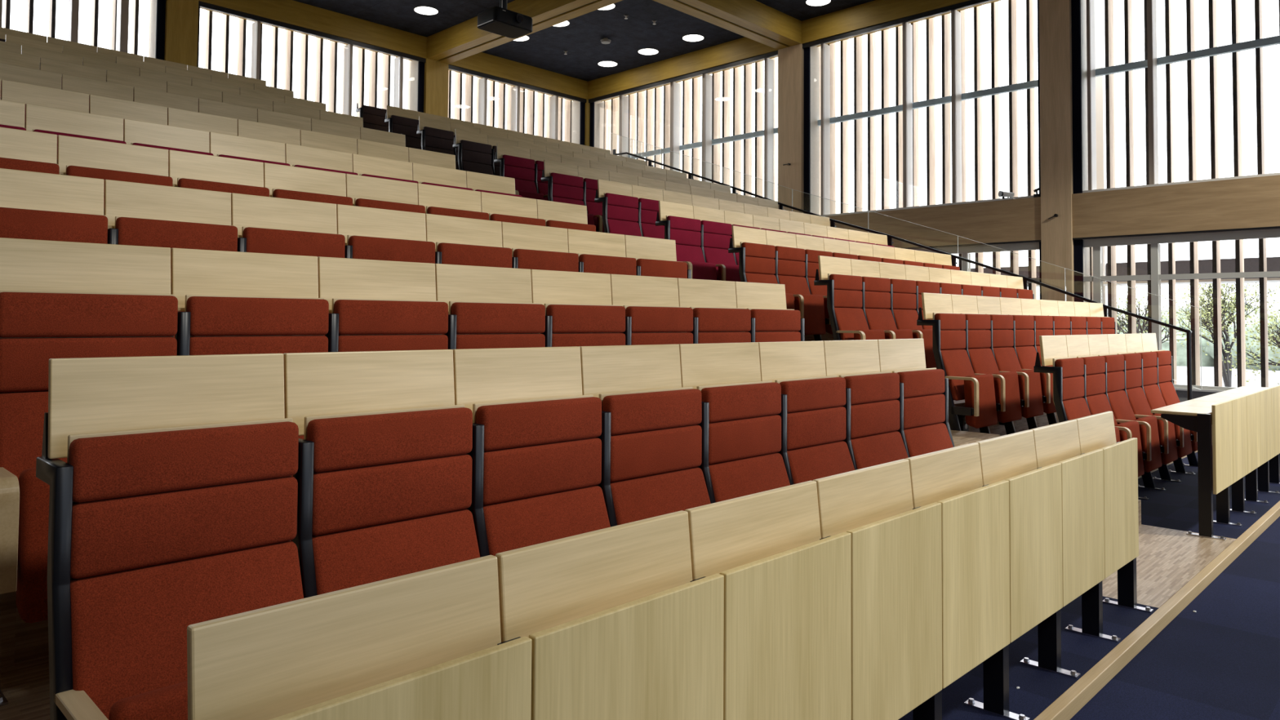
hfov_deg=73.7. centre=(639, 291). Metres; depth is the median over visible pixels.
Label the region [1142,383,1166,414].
cushion
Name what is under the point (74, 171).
cushion
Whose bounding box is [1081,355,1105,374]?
cushion
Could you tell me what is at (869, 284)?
cushion
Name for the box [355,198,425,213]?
cushion
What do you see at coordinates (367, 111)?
cushion
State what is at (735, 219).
seat
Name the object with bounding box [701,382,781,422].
cushion
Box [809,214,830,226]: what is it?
seat
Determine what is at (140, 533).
cushion
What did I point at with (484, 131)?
seat
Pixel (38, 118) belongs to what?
seat
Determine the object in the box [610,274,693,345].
seat
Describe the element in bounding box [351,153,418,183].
seat
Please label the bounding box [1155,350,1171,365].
cushion
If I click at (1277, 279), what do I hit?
soffit
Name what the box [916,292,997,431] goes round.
seat
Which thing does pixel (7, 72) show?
seat
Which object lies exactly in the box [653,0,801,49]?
ceiling beam
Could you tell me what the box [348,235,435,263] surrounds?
cushion
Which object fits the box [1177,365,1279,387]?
ground
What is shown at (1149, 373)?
cushion
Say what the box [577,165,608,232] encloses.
seat
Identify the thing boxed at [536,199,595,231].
seat
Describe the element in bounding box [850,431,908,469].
cushion
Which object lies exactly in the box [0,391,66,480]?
cushion
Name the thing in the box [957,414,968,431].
power socket
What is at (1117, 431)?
seat cushion
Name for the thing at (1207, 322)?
tree
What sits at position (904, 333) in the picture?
seat cushion
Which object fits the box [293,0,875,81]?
ceiling
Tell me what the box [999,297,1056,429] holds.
seat
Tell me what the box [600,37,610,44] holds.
smoke detector
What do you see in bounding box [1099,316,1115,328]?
cushion
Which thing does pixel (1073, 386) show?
cushion
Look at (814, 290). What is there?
cushion
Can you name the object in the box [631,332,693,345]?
cushion
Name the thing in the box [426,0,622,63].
ceiling beam
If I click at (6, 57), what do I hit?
seat
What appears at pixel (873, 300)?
cushion
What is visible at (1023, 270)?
beam
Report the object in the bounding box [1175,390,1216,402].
wall
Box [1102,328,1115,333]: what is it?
cushion
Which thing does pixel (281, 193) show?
cushion
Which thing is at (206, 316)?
cushion
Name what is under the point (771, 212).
seat
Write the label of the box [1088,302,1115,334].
seat
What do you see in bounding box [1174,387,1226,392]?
window sill
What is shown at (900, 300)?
cushion
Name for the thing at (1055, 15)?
column
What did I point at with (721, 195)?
seat
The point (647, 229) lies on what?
cushion
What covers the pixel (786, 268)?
cushion
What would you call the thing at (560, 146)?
seat
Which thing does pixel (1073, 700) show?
trim
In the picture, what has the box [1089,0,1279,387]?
vertical slats
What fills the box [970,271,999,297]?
seat
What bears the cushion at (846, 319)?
on the seat at (848, 322)
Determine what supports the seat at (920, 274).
on the floor at (20, 641)
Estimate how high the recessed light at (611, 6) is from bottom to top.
0.014 m
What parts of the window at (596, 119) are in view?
pane, pane, frame, pane, pane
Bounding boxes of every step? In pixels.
[950,429,999,446]
[1137,499,1141,525]
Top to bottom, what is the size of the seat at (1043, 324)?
1.233 m
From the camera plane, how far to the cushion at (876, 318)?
7.87 m
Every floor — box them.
[0,399,1058,667]
[0,424,1212,719]
[744,331,834,341]
[898,452,1279,719]
[1070,515,1279,719]
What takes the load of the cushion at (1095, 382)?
on the seat at (1097, 402)
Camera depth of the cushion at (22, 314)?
2.58 m
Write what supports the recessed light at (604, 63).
in the ceiling
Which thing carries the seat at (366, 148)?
on the floor
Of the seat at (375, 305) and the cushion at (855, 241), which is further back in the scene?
the cushion at (855, 241)
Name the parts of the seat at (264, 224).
frame, panel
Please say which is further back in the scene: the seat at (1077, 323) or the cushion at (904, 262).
the cushion at (904, 262)
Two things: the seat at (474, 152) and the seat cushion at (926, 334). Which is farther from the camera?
the seat at (474, 152)
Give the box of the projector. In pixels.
[477,0,532,38]
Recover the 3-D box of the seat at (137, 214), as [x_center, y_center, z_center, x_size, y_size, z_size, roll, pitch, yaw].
[-1.936,0.152,3.604,0.479,1.233,0.516,-1,-3,44]
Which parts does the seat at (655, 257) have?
frame, frame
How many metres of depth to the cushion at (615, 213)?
9.71 m
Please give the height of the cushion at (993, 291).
0.131 m
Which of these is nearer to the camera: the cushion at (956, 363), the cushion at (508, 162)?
the cushion at (956, 363)
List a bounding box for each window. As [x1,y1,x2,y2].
[0,0,165,60]
[196,0,426,115]
[448,64,586,145]
[588,50,777,199]
[802,0,1040,216]
[903,240,1041,299]
[1071,0,1279,193]
[1072,226,1279,390]
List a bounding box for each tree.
[1116,284,1204,351]
[1161,256,1279,386]
[1202,284,1279,384]
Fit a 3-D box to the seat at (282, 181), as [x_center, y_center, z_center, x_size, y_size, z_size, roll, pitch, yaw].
[-1.903,-0.135,5.041,0.479,1.233,0.516,-1,-3,44]
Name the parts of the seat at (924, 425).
frame, panel, frame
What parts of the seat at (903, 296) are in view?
frame, armrest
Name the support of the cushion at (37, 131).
on the seat at (38, 118)
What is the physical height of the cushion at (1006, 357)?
0.384 m
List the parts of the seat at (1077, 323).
frame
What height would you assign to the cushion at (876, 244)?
0.131 m
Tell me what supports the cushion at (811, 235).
on the seat at (815, 230)
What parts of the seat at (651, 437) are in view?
frame, panel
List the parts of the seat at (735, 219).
frame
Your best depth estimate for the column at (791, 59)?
18.12 m
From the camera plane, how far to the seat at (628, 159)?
15.70 m
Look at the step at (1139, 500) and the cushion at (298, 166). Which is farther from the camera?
the cushion at (298, 166)
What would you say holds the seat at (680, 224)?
on the floor at (827, 336)
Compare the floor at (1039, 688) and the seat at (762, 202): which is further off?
the seat at (762, 202)
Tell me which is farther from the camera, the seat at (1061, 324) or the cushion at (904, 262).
the cushion at (904, 262)
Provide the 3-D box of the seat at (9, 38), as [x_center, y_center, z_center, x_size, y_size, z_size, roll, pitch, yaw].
[-6.356,-2.078,8.996,0.479,1.233,0.516,-1,-3,44]
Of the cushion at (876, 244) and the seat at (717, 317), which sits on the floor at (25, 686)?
the seat at (717, 317)
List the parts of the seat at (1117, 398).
panel, frame, armrest, foot plate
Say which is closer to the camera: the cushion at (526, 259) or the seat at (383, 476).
the seat at (383, 476)
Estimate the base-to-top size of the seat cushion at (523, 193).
0.398 m
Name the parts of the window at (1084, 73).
pane, pane, frame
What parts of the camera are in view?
plate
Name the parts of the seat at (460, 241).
frame, panel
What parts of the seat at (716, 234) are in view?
frame, armrest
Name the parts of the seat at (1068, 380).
frame, panel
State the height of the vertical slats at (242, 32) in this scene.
4.600 m
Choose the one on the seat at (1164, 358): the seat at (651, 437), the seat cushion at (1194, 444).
the seat cushion at (1194, 444)
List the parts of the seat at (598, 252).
frame, panel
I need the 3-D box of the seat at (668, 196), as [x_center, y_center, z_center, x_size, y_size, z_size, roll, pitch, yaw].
[0.592,-0.612,10.429,0.479,1.233,0.542,-1,-3,44]
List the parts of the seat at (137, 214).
frame, panel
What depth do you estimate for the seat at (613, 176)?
11.28 m
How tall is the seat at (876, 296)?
1.233 m
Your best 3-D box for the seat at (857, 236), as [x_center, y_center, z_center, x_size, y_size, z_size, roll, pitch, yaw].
[3.131,-0.215,11.603,0.479,1.233,0.540,-1,-3,44]
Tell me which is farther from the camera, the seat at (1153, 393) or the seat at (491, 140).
the seat at (491, 140)
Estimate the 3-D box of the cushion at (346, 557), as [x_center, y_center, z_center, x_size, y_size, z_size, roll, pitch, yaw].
[-0.614,0.811,2.245,0.179,0.384,0.477,-1,-3,44]
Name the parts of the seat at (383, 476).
frame, panel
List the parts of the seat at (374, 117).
frame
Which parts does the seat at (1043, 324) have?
frame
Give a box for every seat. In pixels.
[0,26,47,42]
[0,49,39,70]
[0,62,61,95]
[0,80,88,124]
[0,99,26,130]
[0,127,59,174]
[0,168,107,244]
[0,237,177,706]
[5,34,62,53]
[21,44,82,65]
[24,103,126,151]
[35,353,303,719]
[40,57,106,88]
[47,36,97,52]
[57,134,173,208]
[61,74,133,101]
[62,45,115,63]
[88,94,167,137]
[97,46,143,61]
[103,179,237,337]
[106,70,166,92]
[123,118,213,172]
[133,86,198,112]
[143,56,186,70]
[166,81,222,102]
[167,107,237,135]
[168,150,269,196]
[170,248,328,541]
[186,65,227,78]
[198,97,257,122]
[209,132,289,165]
[210,75,253,89]
[222,91,272,111]
[227,73,266,85]
[231,192,345,335]
[237,119,300,145]
[253,83,293,97]
[257,108,311,131]
[263,162,352,205]
[272,101,319,119]
[283,349,479,598]
[284,96,325,111]
[284,143,358,175]
[300,129,356,154]
[311,118,359,139]
[317,256,448,351]
[319,110,363,127]
[336,204,443,334]
[345,173,425,213]
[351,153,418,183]
[355,102,388,132]
[356,138,408,162]
[360,127,405,146]
[384,105,421,149]
[408,147,455,168]
[412,163,472,190]
[416,116,458,169]
[417,111,445,142]
[417,183,488,220]
[425,213,511,267]
[435,263,545,349]
[445,117,473,126]
[450,122,479,160]
[452,346,610,557]
[453,128,493,175]
[466,171,522,197]
[473,123,498,132]
[480,128,507,138]
[480,191,545,226]
[487,134,517,176]
[493,142,543,199]
[498,128,523,136]
[501,222,578,333]
[507,133,533,143]
[523,133,546,141]
[529,149,560,200]
[530,269,625,346]
[533,138,559,148]
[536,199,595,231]
[541,160,594,225]
[546,137,568,146]
[558,143,582,153]
[560,155,590,168]
[567,228,636,333]
[568,142,590,150]
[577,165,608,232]
[578,344,711,526]
[582,148,604,157]
[589,160,617,172]
[590,146,610,154]
[594,178,648,237]
[604,153,626,161]
[608,171,638,185]
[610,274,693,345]
[616,164,642,177]
[624,235,691,279]
[626,157,646,165]
[631,184,664,239]
[637,176,665,190]
[642,169,666,181]
[644,165,666,174]
[655,200,716,279]
[662,190,692,205]
[664,181,690,194]
[666,169,686,177]
[666,174,688,185]
[677,278,751,343]
[677,342,790,503]
[688,178,710,189]
[690,186,714,198]
[691,195,719,209]
[693,205,740,281]
[710,182,730,192]
[714,190,737,202]
[718,199,744,213]
[724,210,759,265]
[728,225,794,309]
[734,281,804,342]
[736,194,758,205]
[743,203,768,217]
[752,214,786,232]
[757,197,777,208]
[757,340,854,484]
[765,230,826,334]
[767,207,790,220]
[778,218,811,235]
[789,211,810,223]
[795,234,832,341]
[803,222,834,239]
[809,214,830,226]
[813,255,884,340]
[821,339,908,470]
[822,237,857,259]
[826,226,855,242]
[848,229,875,244]
[848,241,881,262]
[850,258,912,339]
[867,232,894,247]
[871,244,902,264]
[877,338,954,457]
[879,262,937,368]
[893,247,923,266]
[904,264,939,328]
[914,249,942,268]
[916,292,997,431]
[928,266,961,294]
[933,252,959,270]
[950,269,981,296]
[951,294,1022,433]
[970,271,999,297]
[976,295,1044,435]
[989,273,1017,297]
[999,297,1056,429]
[1006,275,1034,299]
[1020,298,1057,425]
[1033,335,1119,442]
[1040,299,1070,335]
[1057,300,1086,334]
[1066,334,1144,476]
[1073,301,1101,334]
[1087,333,1161,499]
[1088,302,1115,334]
[1106,333,1177,490]
[1124,333,1191,482]
[1140,333,1197,474]
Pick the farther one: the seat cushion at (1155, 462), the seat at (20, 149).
the seat cushion at (1155, 462)
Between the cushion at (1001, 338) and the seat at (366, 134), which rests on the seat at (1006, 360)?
the cushion at (1001, 338)
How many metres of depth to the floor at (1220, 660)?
3.51 m
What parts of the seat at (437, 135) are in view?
frame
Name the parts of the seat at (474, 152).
frame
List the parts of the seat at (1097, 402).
frame, panel, armrest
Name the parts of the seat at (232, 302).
frame, panel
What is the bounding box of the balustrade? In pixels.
[612,133,1201,399]
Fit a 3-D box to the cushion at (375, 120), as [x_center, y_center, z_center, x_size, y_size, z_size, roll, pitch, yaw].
[-4.331,-2.804,14.025,0.053,0.155,0.501,-1,-3,44]
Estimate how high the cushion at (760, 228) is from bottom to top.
0.131 m
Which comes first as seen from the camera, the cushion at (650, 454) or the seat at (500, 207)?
the cushion at (650, 454)
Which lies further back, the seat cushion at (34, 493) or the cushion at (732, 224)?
the cushion at (732, 224)
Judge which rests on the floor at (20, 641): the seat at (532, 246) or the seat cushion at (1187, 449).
the seat at (532, 246)
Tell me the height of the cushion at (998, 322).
0.131 m
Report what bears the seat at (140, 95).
on the floor
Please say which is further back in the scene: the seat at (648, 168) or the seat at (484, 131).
the seat at (648, 168)
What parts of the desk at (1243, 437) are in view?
post, foot plate, post, panel, foot plate, post, panel, foot plate, post, panel, foot plate, post, panel, foot plate, post, panel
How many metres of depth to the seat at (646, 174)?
13.15 m
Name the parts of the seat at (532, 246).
frame, panel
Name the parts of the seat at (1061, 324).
frame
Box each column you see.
[164,0,198,66]
[423,58,448,117]
[584,99,590,146]
[777,44,804,213]
[1039,0,1074,301]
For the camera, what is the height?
0.165 m
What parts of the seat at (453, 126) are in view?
frame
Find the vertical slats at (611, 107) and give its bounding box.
[603,0,1036,299]
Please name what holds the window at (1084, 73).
in the beam at (1253, 202)
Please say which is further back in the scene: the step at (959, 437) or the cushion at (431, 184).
the cushion at (431, 184)
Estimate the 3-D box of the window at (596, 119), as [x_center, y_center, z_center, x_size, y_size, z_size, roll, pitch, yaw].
[0.959,-3.292,20.672,6.094,3.695,0.460,-1,-3,44]
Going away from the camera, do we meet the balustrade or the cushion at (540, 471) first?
the cushion at (540, 471)
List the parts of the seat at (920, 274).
frame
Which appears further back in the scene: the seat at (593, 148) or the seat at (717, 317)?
the seat at (593, 148)
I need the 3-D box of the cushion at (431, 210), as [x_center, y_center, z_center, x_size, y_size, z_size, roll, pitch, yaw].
[-1.238,-0.491,5.846,0.053,0.131,0.477,-1,-3,44]
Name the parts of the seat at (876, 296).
frame, armrest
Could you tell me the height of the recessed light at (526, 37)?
0.014 m
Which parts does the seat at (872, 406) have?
frame, panel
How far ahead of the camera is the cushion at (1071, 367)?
6.10 m
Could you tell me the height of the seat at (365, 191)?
1.233 m
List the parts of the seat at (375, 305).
frame, panel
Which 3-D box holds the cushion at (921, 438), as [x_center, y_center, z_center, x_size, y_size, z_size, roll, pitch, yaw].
[1.526,0.899,4.431,0.179,0.384,0.477,-1,-3,44]
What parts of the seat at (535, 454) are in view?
frame, panel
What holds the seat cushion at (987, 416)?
on the seat at (948, 334)
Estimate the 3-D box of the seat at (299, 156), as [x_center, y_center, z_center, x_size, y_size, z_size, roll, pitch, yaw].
[-2.228,-0.437,6.129,0.479,1.233,0.516,-1,-3,44]
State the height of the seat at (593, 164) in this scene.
1.233 m
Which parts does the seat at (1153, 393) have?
frame, foot plate, armrest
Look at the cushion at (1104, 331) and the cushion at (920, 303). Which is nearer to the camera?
the cushion at (920, 303)
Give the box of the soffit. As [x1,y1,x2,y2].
[1103,277,1279,285]
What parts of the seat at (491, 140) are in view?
frame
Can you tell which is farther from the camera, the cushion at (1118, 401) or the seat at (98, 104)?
the cushion at (1118, 401)
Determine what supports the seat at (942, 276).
on the floor at (20, 641)
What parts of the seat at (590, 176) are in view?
frame, armrest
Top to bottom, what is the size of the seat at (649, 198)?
1.233 m
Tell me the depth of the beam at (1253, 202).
13.82 m
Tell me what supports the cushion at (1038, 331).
on the seat at (1043, 324)
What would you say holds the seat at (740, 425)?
on the floor at (1039, 688)
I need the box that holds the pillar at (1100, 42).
[1094,0,1107,305]
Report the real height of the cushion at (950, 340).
0.155 m
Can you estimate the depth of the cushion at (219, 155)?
5.81 m
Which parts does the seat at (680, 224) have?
frame, armrest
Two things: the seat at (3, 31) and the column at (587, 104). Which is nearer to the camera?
the seat at (3, 31)
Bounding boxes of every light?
[413,5,439,15]
[513,35,529,41]
[553,20,569,26]
[597,60,617,66]
[598,3,615,10]
[637,48,658,55]
[681,33,704,41]
[804,0,831,6]
[1033,187,1039,197]
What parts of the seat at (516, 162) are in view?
frame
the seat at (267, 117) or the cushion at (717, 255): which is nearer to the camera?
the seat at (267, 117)
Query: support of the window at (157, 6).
in the wall
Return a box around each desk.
[186,411,1153,719]
[1151,384,1279,540]
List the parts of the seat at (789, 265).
frame, armrest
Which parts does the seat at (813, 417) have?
frame, panel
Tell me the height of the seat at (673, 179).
1.233 m
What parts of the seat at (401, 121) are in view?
frame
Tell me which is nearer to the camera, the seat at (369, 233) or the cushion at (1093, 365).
the seat at (369, 233)
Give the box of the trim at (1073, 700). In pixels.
[1033,500,1279,719]
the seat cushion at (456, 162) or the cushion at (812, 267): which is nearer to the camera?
the cushion at (812, 267)
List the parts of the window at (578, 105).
frame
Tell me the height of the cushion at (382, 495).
0.155 m
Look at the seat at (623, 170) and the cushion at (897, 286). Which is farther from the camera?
the seat at (623, 170)
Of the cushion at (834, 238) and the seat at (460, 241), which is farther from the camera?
the cushion at (834, 238)
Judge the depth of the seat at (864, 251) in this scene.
9.84 m
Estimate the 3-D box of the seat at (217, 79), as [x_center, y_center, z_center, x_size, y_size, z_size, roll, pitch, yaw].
[-4.930,-2.019,10.453,0.479,1.233,0.516,-1,-3,44]
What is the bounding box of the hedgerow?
[1116,300,1279,370]
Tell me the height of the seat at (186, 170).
1.233 m
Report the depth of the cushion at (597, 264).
5.46 m
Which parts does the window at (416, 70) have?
frame, pane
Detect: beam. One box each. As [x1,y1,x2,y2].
[198,0,587,101]
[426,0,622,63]
[587,0,1001,101]
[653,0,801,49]
[824,174,1279,248]
[970,266,1039,284]
[1106,257,1279,281]
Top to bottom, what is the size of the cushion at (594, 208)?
0.384 m
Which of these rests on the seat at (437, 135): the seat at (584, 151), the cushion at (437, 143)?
the cushion at (437, 143)
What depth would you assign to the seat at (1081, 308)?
9.42 m
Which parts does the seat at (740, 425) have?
frame, panel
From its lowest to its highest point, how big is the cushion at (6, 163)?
0.131 m
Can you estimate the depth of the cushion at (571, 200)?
10.44 m
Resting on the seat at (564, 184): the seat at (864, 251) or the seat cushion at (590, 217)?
the seat cushion at (590, 217)
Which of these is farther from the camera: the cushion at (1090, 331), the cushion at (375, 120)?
the cushion at (375, 120)
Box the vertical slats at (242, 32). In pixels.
[4,0,572,142]
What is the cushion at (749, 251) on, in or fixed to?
on the seat at (757, 262)
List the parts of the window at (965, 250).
frame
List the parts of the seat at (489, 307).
frame, panel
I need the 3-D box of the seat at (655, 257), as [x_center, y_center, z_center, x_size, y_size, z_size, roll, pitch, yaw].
[0.217,0.240,5.803,0.479,1.233,0.554,-1,-3,44]
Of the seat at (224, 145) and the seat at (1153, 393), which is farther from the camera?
the seat at (1153, 393)
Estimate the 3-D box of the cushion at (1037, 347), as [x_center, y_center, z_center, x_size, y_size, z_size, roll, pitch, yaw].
[3.966,0.720,8.264,0.179,0.384,0.474,-1,-3,44]
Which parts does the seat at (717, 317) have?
frame, panel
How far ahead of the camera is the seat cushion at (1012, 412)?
7.00 m
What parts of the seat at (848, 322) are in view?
frame, armrest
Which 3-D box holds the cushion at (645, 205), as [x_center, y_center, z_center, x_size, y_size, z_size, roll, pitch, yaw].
[0.169,-1.013,10.123,0.053,0.131,0.501,-1,-3,44]
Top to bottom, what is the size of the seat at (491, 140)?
1.233 m
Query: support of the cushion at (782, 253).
on the seat at (789, 265)
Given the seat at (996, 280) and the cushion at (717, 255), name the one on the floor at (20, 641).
the seat at (996, 280)
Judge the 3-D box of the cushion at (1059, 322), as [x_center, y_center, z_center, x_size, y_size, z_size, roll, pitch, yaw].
[4.273,0.320,8.689,0.053,0.131,0.474,-1,-3,44]
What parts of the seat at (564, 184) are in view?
frame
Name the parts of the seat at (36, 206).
panel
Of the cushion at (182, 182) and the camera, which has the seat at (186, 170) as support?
the cushion at (182, 182)
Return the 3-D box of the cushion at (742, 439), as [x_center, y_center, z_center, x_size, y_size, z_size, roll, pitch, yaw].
[0.408,0.585,3.396,0.053,0.155,0.477,-1,-3,44]
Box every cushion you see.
[0,124,26,130]
[0,157,59,174]
[0,207,107,244]
[0,292,177,337]
[0,337,177,392]
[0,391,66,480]
[16,467,49,622]
[33,128,126,151]
[66,165,173,195]
[68,421,298,502]
[70,475,297,578]
[70,540,303,719]
[109,680,187,719]
[115,217,237,251]
[132,142,213,168]
[177,177,269,196]
[186,296,328,336]
[189,335,328,355]
[217,154,289,165]
[243,226,345,257]
[273,189,352,205]
[293,164,358,175]
[306,407,472,472]
[312,453,472,535]
[312,508,479,595]
[333,299,448,334]
[337,334,448,351]
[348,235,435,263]
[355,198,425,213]
[361,105,386,117]
[361,173,418,183]
[362,113,388,127]
[363,122,388,132]
[391,115,418,128]
[391,124,420,138]
[404,136,421,147]
[405,145,421,149]
[421,182,472,190]
[423,126,453,140]
[425,135,453,151]
[425,146,454,155]
[427,206,488,220]
[437,242,511,267]
[451,302,545,333]
[455,160,458,169]
[456,333,545,349]
[460,139,491,154]
[462,149,491,165]
[462,160,493,175]
[475,189,522,197]
[476,396,601,451]
[483,437,601,505]
[483,484,610,555]
[490,213,545,226]
[492,146,497,155]
[493,155,500,167]
[493,165,500,176]
[502,155,534,169]
[504,164,534,181]
[513,248,578,271]
[515,178,537,192]
[517,190,543,199]
[535,160,544,171]
[537,170,547,183]
[537,182,547,200]
[546,220,595,231]
[546,304,625,333]
[550,172,583,187]
[551,333,625,346]
[552,183,583,200]
[552,196,584,205]
[579,253,636,275]
[583,177,597,190]
[586,188,602,203]
[586,200,602,231]
[586,213,594,225]
[597,215,604,232]
[602,388,702,435]
[604,192,638,208]
[607,204,638,222]
[607,218,641,235]
[610,424,702,482]
[610,466,711,525]
[626,306,693,332]
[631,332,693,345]
[636,258,687,278]
[638,198,659,212]
[640,209,659,224]
[640,222,664,238]
[666,215,701,231]
[670,228,701,246]
[675,244,705,262]
[687,261,716,279]
[693,307,751,332]
[697,332,751,343]
[701,220,732,235]
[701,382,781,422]
[703,232,732,249]
[703,247,736,279]
[708,414,781,464]
[708,452,790,502]
[718,263,740,281]
[732,224,759,229]
[734,252,738,265]
[742,242,775,258]
[745,256,775,274]
[745,272,777,284]
[750,309,800,331]
[755,331,800,342]
[760,228,786,232]
[774,245,804,261]
[777,259,804,276]
[777,275,810,310]
[779,377,845,413]
[785,293,794,309]
[786,231,811,235]
[786,406,845,450]
[786,440,854,484]
[794,293,826,334]
[804,248,832,262]
[807,262,819,277]
[807,277,826,307]
[811,235,834,239]
[823,297,832,334]
[829,274,862,290]
[832,252,857,259]
[834,238,855,242]
[834,289,862,307]
[834,307,869,340]
[844,373,899,404]
[850,399,899,439]
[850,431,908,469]
[853,329,884,339]
[855,240,875,244]
[857,255,881,262]
[862,276,890,292]
[864,291,890,308]
[864,308,897,330]
[875,244,894,247]
[880,257,902,264]
[884,328,912,339]
[889,278,915,293]
[893,293,915,309]
[893,309,922,330]
[897,368,945,398]
[902,260,923,266]
[903,393,945,429]
[903,422,953,457]
[912,328,937,368]
[915,280,939,293]
[918,293,922,310]
[918,310,933,328]
[923,262,942,268]
[934,313,965,329]
[938,282,961,294]
[940,329,965,350]
[940,349,974,400]
[942,264,959,270]
[960,284,981,296]
[964,314,991,329]
[964,373,997,428]
[968,329,991,348]
[968,347,999,373]
[980,285,999,297]
[989,314,1013,329]
[991,371,1022,422]
[992,329,1013,347]
[992,346,1022,371]
[999,287,1017,297]
[1012,315,1034,329]
[1015,329,1034,346]
[1015,346,1041,369]
[1016,288,1032,298]
[1016,368,1044,417]
[1033,315,1053,328]
[1035,328,1053,345]
[1035,345,1053,366]
[1040,372,1056,413]
[1052,315,1070,328]
[1054,328,1070,335]
[1055,357,1084,377]
[1062,375,1084,399]
[1062,397,1091,420]
[1069,316,1086,328]
[1071,328,1086,334]
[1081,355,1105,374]
[1085,316,1101,328]
[1085,373,1105,395]
[1086,393,1117,425]
[1087,328,1101,334]
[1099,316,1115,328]
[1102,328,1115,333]
[1103,354,1124,372]
[1106,370,1124,392]
[1106,390,1136,424]
[1114,421,1144,476]
[1114,426,1119,442]
[1122,352,1141,369]
[1125,368,1142,389]
[1126,386,1152,419]
[1134,415,1161,472]
[1137,351,1156,368]
[1142,366,1157,386]
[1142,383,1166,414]
[1151,413,1177,464]
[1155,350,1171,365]
[1158,364,1171,382]
[1158,381,1180,405]
[1173,423,1191,457]
[1190,430,1197,451]
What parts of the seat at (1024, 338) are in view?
frame, armrest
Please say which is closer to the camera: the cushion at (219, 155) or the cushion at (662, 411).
the cushion at (662, 411)
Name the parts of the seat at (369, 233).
frame, panel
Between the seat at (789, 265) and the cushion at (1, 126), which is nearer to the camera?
the cushion at (1, 126)
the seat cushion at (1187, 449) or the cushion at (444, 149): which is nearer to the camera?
the seat cushion at (1187, 449)
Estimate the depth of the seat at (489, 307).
3.70 m
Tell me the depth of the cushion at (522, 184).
11.17 m
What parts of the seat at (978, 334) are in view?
frame, armrest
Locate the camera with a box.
[993,191,1015,200]
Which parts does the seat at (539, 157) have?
frame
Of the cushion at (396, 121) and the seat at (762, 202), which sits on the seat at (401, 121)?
the cushion at (396, 121)
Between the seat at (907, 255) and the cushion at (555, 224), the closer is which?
the cushion at (555, 224)
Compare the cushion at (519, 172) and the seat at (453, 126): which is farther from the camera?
the seat at (453, 126)
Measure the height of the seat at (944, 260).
1.233 m
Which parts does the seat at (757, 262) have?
frame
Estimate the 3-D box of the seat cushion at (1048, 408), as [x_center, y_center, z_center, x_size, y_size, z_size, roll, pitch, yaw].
[3.733,0.899,7.776,0.109,0.398,0.413,-1,-3,44]
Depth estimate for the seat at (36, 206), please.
3.39 m
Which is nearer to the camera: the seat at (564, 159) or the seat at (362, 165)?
the seat at (362, 165)
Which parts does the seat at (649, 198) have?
frame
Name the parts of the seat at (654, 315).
frame, panel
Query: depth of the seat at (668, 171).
15.00 m
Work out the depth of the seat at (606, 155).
15.32 m
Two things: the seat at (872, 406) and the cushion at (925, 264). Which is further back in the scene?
the cushion at (925, 264)
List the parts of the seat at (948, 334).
panel, frame, armrest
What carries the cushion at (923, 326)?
on the seat at (920, 274)
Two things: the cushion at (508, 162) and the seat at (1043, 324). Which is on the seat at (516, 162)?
the cushion at (508, 162)
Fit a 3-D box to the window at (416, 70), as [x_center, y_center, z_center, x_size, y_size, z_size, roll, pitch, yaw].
[-6.660,-3.901,17.613,0.440,2.790,4.790,-1,-3,44]
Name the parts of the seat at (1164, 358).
frame, foot plate, frame, armrest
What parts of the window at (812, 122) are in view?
frame, frame, pane, pane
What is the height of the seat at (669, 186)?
1.233 m
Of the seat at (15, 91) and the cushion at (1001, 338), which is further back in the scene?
the cushion at (1001, 338)
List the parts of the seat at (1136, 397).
frame, armrest, foot plate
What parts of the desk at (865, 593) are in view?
panel, post, panel, panel, panel, post, panel, post, foot plate, panel, post, foot plate, panel, post, foot plate, panel, post, foot plate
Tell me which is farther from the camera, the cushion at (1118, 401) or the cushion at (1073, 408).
the cushion at (1118, 401)
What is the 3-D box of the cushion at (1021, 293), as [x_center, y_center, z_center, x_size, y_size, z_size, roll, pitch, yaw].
[4.740,0.044,10.550,0.053,0.131,0.487,-1,-3,44]
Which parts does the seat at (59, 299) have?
foot plate, armrest, panel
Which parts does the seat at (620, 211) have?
frame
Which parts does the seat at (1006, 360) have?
frame, armrest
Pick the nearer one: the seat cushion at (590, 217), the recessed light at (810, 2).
the seat cushion at (590, 217)
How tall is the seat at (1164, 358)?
1.233 m
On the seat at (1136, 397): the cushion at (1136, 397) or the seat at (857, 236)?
the cushion at (1136, 397)
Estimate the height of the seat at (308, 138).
1.233 m
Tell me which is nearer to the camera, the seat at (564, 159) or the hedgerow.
the seat at (564, 159)
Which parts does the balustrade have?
post, post, post, post, post, post, handrail, post, post, post, glass panel, post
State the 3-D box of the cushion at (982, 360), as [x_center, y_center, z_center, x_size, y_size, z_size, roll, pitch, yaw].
[2.903,0.676,7.179,0.179,0.384,0.474,-1,-3,44]
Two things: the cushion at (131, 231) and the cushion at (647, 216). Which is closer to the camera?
the cushion at (131, 231)
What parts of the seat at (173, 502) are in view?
frame, armrest, panel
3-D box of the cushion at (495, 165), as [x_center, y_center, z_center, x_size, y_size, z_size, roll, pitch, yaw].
[-1.902,-1.840,12.251,0.053,0.155,0.500,-1,-3,44]
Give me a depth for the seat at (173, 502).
1.88 m
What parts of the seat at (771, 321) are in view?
frame, panel, frame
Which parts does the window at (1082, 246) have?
frame, frame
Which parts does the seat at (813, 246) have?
frame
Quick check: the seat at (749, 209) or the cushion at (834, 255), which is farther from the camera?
the seat at (749, 209)
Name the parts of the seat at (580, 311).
frame, panel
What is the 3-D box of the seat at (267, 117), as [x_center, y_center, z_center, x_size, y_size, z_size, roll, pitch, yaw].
[-3.236,-1.069,7.932,0.479,1.233,0.516,-1,-3,44]

